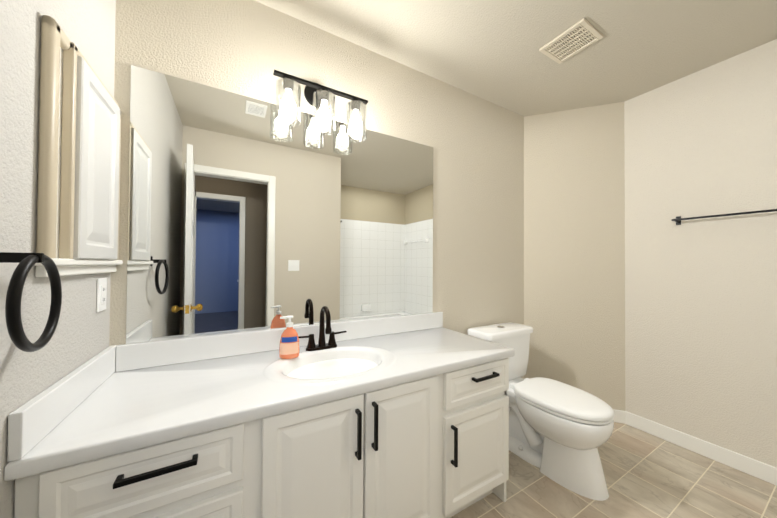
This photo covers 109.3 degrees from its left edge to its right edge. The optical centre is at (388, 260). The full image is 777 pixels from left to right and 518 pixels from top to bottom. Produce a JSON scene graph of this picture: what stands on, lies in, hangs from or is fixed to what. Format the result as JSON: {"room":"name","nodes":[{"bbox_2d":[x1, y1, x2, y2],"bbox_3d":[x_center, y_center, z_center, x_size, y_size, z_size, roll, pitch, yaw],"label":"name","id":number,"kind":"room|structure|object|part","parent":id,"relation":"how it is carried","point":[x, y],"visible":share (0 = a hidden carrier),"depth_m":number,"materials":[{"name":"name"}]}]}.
{"room":"bathroom","nodes":[
{"label":"bathroom","id":0,"kind":"room"},
{"bbox_2d":[0,0,115,517],"bbox_3d":[-0.676,-0.034,0.270,0.100,2.440,1.763,1,-1,-30],"label":"wall","id":1,"kind":"structure","parent":0,"point":[80,336],"depth_m":0.64,"materials":[{"name":"grey paint"}]},
{"bbox_2d":[0,252,61,351],"bbox_3d":[-0.744,0.075,0.562,0.072,0.220,0.200,1,-1,-30],"label":"towel ring","id":2,"kind":"object","parent":1,"relation":"attached to","point":[15,329],"visible":1,"depth_m":0.54,"materials":[{"name":"black metal"}]},
{"bbox_3d":[-0.733,-0.006,0.546,0.065,0.020,0.008,1,-1,-30],"label":"post","id":3,"kind":"part","parent":2,"relation":"part of","materials":[{"name":"black metal"}]},
{"bbox_2d":[34,15,122,276],"bbox_3d":[-0.925,-0.275,0.860,0.043,0.632,0.483,1,-1,-30],"label":"medicine cabinet","id":4,"kind":"object","parent":1,"relation":"attached to","point":[78,186],"visible":0.88,"depth_m":0.74,"materials":[{"name":"white wood"}]},
{"bbox_3d":[-0.828,-0.291,0.671,0.025,0.602,0.038,1,-1,-30],"label":"casing","id":5,"kind":"part","parent":4,"relation":"part of","materials":[{"name":"beige"}]},
{"bbox_3d":[-0.930,0.004,0.855,0.035,0.018,0.483,1,-1,-30],"label":"sill","id":6,"kind":"part","parent":4,"relation":"part of","materials":[{"name":"white wood"}]},
{"bbox_3d":[-0.933,-0.572,0.864,0.025,0.038,0.473,1,-1,-30],"label":"casing","id":7,"kind":"part","parent":4,"relation":"part of","materials":[{"name":"beige"}]},
{"bbox_3d":[-0.920,-0.282,0.875,0.019,0.554,0.290,1,-1,-30],"label":"door","id":8,"kind":"part","parent":4,"relation":"part of","materials":[{"name":"white wood"}]},
{"bbox_2d":[96,278,106,311],"bbox_3d":[-1.020,0.120,0.982,0.009,0.116,0.072,1,-1,-30],"label":"electrical outlet plate","id":9,"kind":"object","parent":1,"relation":"attached to","point":[101,293],"visible":1,"depth_m":0.97,"materials":[{"name":"white plastic"}]},
{"bbox_2d":[109,0,523,378],"bbox_3d":[0.031,-0.012,1.742,2.784,2.440,0.100,1,-1,-30],"label":"wall","id":10,"kind":"structure","parent":0,"point":[248,47],"depth_m":1.68,"materials":[{"name":"beige paint"}]},
{"bbox_2d":[115,311,442,371],"bbox_3d":[-0.342,0.384,1.456,1.615,0.100,0.019,1,-1,-30],"label":"backsplash","id":11,"kind":"structure","parent":10,"relation":"attached to","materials":[{"name":"white stone"}]},
{"bbox_2d":[126,65,432,343],"bbox_3d":[-0.364,-0.216,1.458,1.514,1.098,0.005,1,-1,-30],"label":"mirror","id":12,"kind":"object","parent":10,"relation":"attached to","point":[245,213],"visible":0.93,"depth_m":1.31,"materials":[{"name":"clear glass"}]},
{"bbox_2d":[273,69,367,142],"bbox_3d":[-0.331,-0.792,1.392,0.470,0.283,0.161,1,-1,-30],"label":"sconce","id":13,"kind":"object","parent":10,"relation":"attached to","point":[316,95],"visible":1,"depth_m":1.34,"materials":[{"name":"black"}]},
{"bbox_3d":[-0.468,-0.738,1.286,0.114,0.170,0.114,1,-1,-30],"label":"lamp shade","id":14,"kind":"part","parent":13,"relation":"part of","materials":[{"name":"clear glass"}]},
{"bbox_3d":[-0.352,-0.866,1.399,0.016,0.028,0.092,1,-1,-30],"label":"arm","id":15,"kind":"part","parent":13,"relation":"part of"},
{"bbox_3d":[-0.320,-0.736,1.371,0.114,0.170,0.114,1,-1,-30],"label":"lamp shade","id":16,"kind":"part","parent":13,"relation":"part of","materials":[{"name":"clear glass"}]},
{"bbox_3d":[-0.172,-0.734,1.454,0.114,0.170,0.114,1,-1,-30],"label":"lamp shade","id":17,"kind":"part","parent":13,"relation":"part of","materials":[{"name":"clear glass"}]},
{"bbox_2d":[255,0,776,116],"bbox_3d":[1.000,-1.303,-1.414,5.600,0.080,6.563,1,-1,-30],"label":"ceiling","id":18,"kind":"structure","parent":0,"point":[488,50],"depth_m":1.52,"materials":[{"name":"beige paint"}]},
{"bbox_2d":[539,18,603,63],"bbox_3d":[1.020,-1.220,1.546,0.210,0.014,0.234,1,-1,-30],"label":"ceiling vent","id":19,"kind":"object","parent":18,"relation":"in","point":[577,37],"visible":1,"depth_m":1.53,"materials":[{"name":"beige plastic"}]},
{"bbox_2d":[524,102,624,410],"bbox_3d":[1.480,0.004,2.248,0.814,2.440,0.100,0,-1,19],"label":"wall","id":20,"kind":"structure","parent":0,"point":[574,239],"depth_m":2.19,"materials":[{"name":"beige paint"}]},
{"bbox_2d":[613,409,624,423],"bbox_3d":[1.454,1.175,2.180,0.690,0.095,0.012,0,-1,19],"label":"baseboard","id":21,"kind":"structure","parent":20,"relation":"attached to","point":[619,416],"depth_m":2.08,"materials":[{"name":"white wood"}]},
{"bbox_2d":[450,422,776,517],"bbox_3d":[0.674,1.230,1.113,3.311,0.050,1.813,1,-1,-30],"label":"floor","id":22,"kind":"structure","parent":0,"point":[647,475],"depth_m":1.46,"materials":[{"name":"tile"}]},
{"bbox_2d":[4,306,514,517],"bbox_3d":[-0.215,0.707,1.203,1.637,0.986,0.580,1,-1,-30],"label":"bathroom vanity","id":23,"kind":"object","parent":22,"relation":"on","point":[405,416],"visible":1,"depth_m":0.94,"materials":[{"name":"white wood"}]},
{"bbox_3d":[-0.596,0.755,0.701,0.397,0.193,0.019,1,-1,-30],"label":"drawer","id":24,"kind":"part","parent":23,"relation":"part of","materials":[{"name":"white wood"}]},
{"bbox_3d":[-0.594,0.547,0.704,0.397,0.160,0.019,1,-1,-30],"label":"drawer","id":25,"kind":"part","parent":23,"relation":"part of","materials":[{"name":"white wood"}]},
{"bbox_3d":[-0.573,0.521,0.687,0.160,0.012,0.032,1,-1,-30],"label":"handle","id":26,"kind":"part","parent":23,"relation":"part of","materials":[{"name":"black metal"}]},
{"bbox_2d":[279,315,299,358],"bbox_3d":[-0.436,0.334,1.214,0.084,0.181,0.053,1,-1,-18],"label":"soap bottle","id":27,"kind":"object","parent":23,"relation":"on","point":[289,345],"visible":1,"depth_m":1.20,"materials":[{"name":"orange plastic"}]},
{"bbox_3d":[-0.237,0.773,0.905,0.330,0.602,0.019,1,-1,-30],"label":"door","id":28,"kind":"part","parent":23,"relation":"part of","materials":[{"name":"white wood"}]},
{"bbox_2d":[295,306,346,352],"bbox_3d":[-0.304,0.324,1.313,0.252,0.217,0.144,1,-1,-30],"label":"faucet","id":29,"kind":"object","parent":23,"relation":"on","point":[331,347],"depth_m":1.33,"materials":[{"name":"black metal"}]},
{"bbox_3d":[-0.104,0.599,0.952,0.012,0.160,0.032,1,-1,-30],"label":"handle","id":30,"kind":"part","parent":23,"relation":"part of","materials":[{"name":"black metal"}]},
{"bbox_3d":[-0.048,0.590,0.984,0.012,0.160,0.032,1,-1,-30],"label":"handle","id":31,"kind":"part","parent":23,"relation":"part of","materials":[{"name":"black metal"}]},
{"bbox_3d":[0.056,0.777,1.072,0.329,0.602,0.019,1,-1,-30],"label":"door","id":32,"kind":"part","parent":23,"relation":"part of","materials":[{"name":"white wood"}]},
{"bbox_3d":[0.279,0.785,1.168,0.012,0.160,0.032,1,-1,-30],"label":"handle","id":33,"kind":"part","parent":23,"relation":"part of","materials":[{"name":"black metal"}]},
{"bbox_3d":[0.417,0.561,1.278,0.410,0.160,0.019,1,-1,-30],"label":"drawer","id":34,"kind":"part","parent":23,"relation":"part of","materials":[{"name":"white wood"}]},
{"bbox_3d":[0.415,0.878,1.275,0.410,0.411,0.019,1,-1,-30],"label":"door","id":35,"kind":"part","parent":23,"relation":"part of","materials":[{"name":"white wood"}]},
{"bbox_3d":[0.448,0.533,1.266,0.150,0.012,0.032,1,-1,-30],"label":"handle","id":36,"kind":"part","parent":23,"relation":"part of","materials":[{"name":"black metal"}]},
{"bbox_2d":[467,322,613,500],"bbox_3d":[0.937,0.840,1.724,0.482,0.747,0.765,1,-1,-30],"label":"toilet","id":37,"kind":"object","parent":22,"relation":"on","point":[560,433],"visible":0.85,"depth_m":1.53,"materials":[{"name":"white ceramic"}]},
{"bbox_3d":[0.800,0.677,1.969,0.455,0.311,0.185,1,-1,-30],"label":"tank","id":38,"kind":"part","parent":37,"relation":"part of","materials":[{"name":"white ceramic"}]},
{"bbox_3d":[1.008,0.788,1.600,0.368,0.034,0.479,1,-1,-30],"label":"lid","id":39,"kind":"part","parent":37,"relation":"part of","materials":[{"name":"white plastic"}]},
{"bbox_3d":[1.007,0.816,1.600,0.362,0.016,0.472,1,-1,-30],"label":"seat","id":40,"kind":"part","parent":37,"relation":"part of","materials":[{"name":"white plastic"}]},
{"bbox_3d":[1.003,0.928,1.605,0.370,0.198,0.490,1,-1,-30],"label":"bowl","id":41,"kind":"part","parent":37,"relation":"part of","materials":[{"name":"white ceramic"}]},
{"bbox_2d":[624,39,776,467],"bbox_3d":[2.164,0.001,1.653,0.215,2.440,1.165,1,-1,-30],"label":"wall","id":42,"kind":"structure","parent":0,"point":[701,328],"depth_m":1.73,"materials":[{"name":"beige paint"}]},
{"bbox_2d":[625,411,776,485],"bbox_3d":[2.062,1.172,1.575,0.012,0.095,1.144,1,-1,-30],"label":"baseboard","id":43,"kind":"structure","parent":42,"relation":"attached to","point":[752,467],"depth_m":1.71,"materials":[{"name":"white wood"}]},
{"bbox_2d":[671,209,776,224],"bbox_3d":[2.052,-0.271,1.567,0.069,0.056,0.622,1,-1,-30],"label":"towel rail","id":44,"kind":"object","parent":42,"relation":"attached to","point":[678,219],"visible":1,"depth_m":1.64,"materials":[{"name":"black metal"}]},
{"bbox_3d":[1.935,-0.268,1.839,0.005,0.056,0.024,1,-1,-30],"label":"plate","id":45,"kind":"part","parent":44,"relation":"part of","materials":[{"name":"black metal"}]}
]}

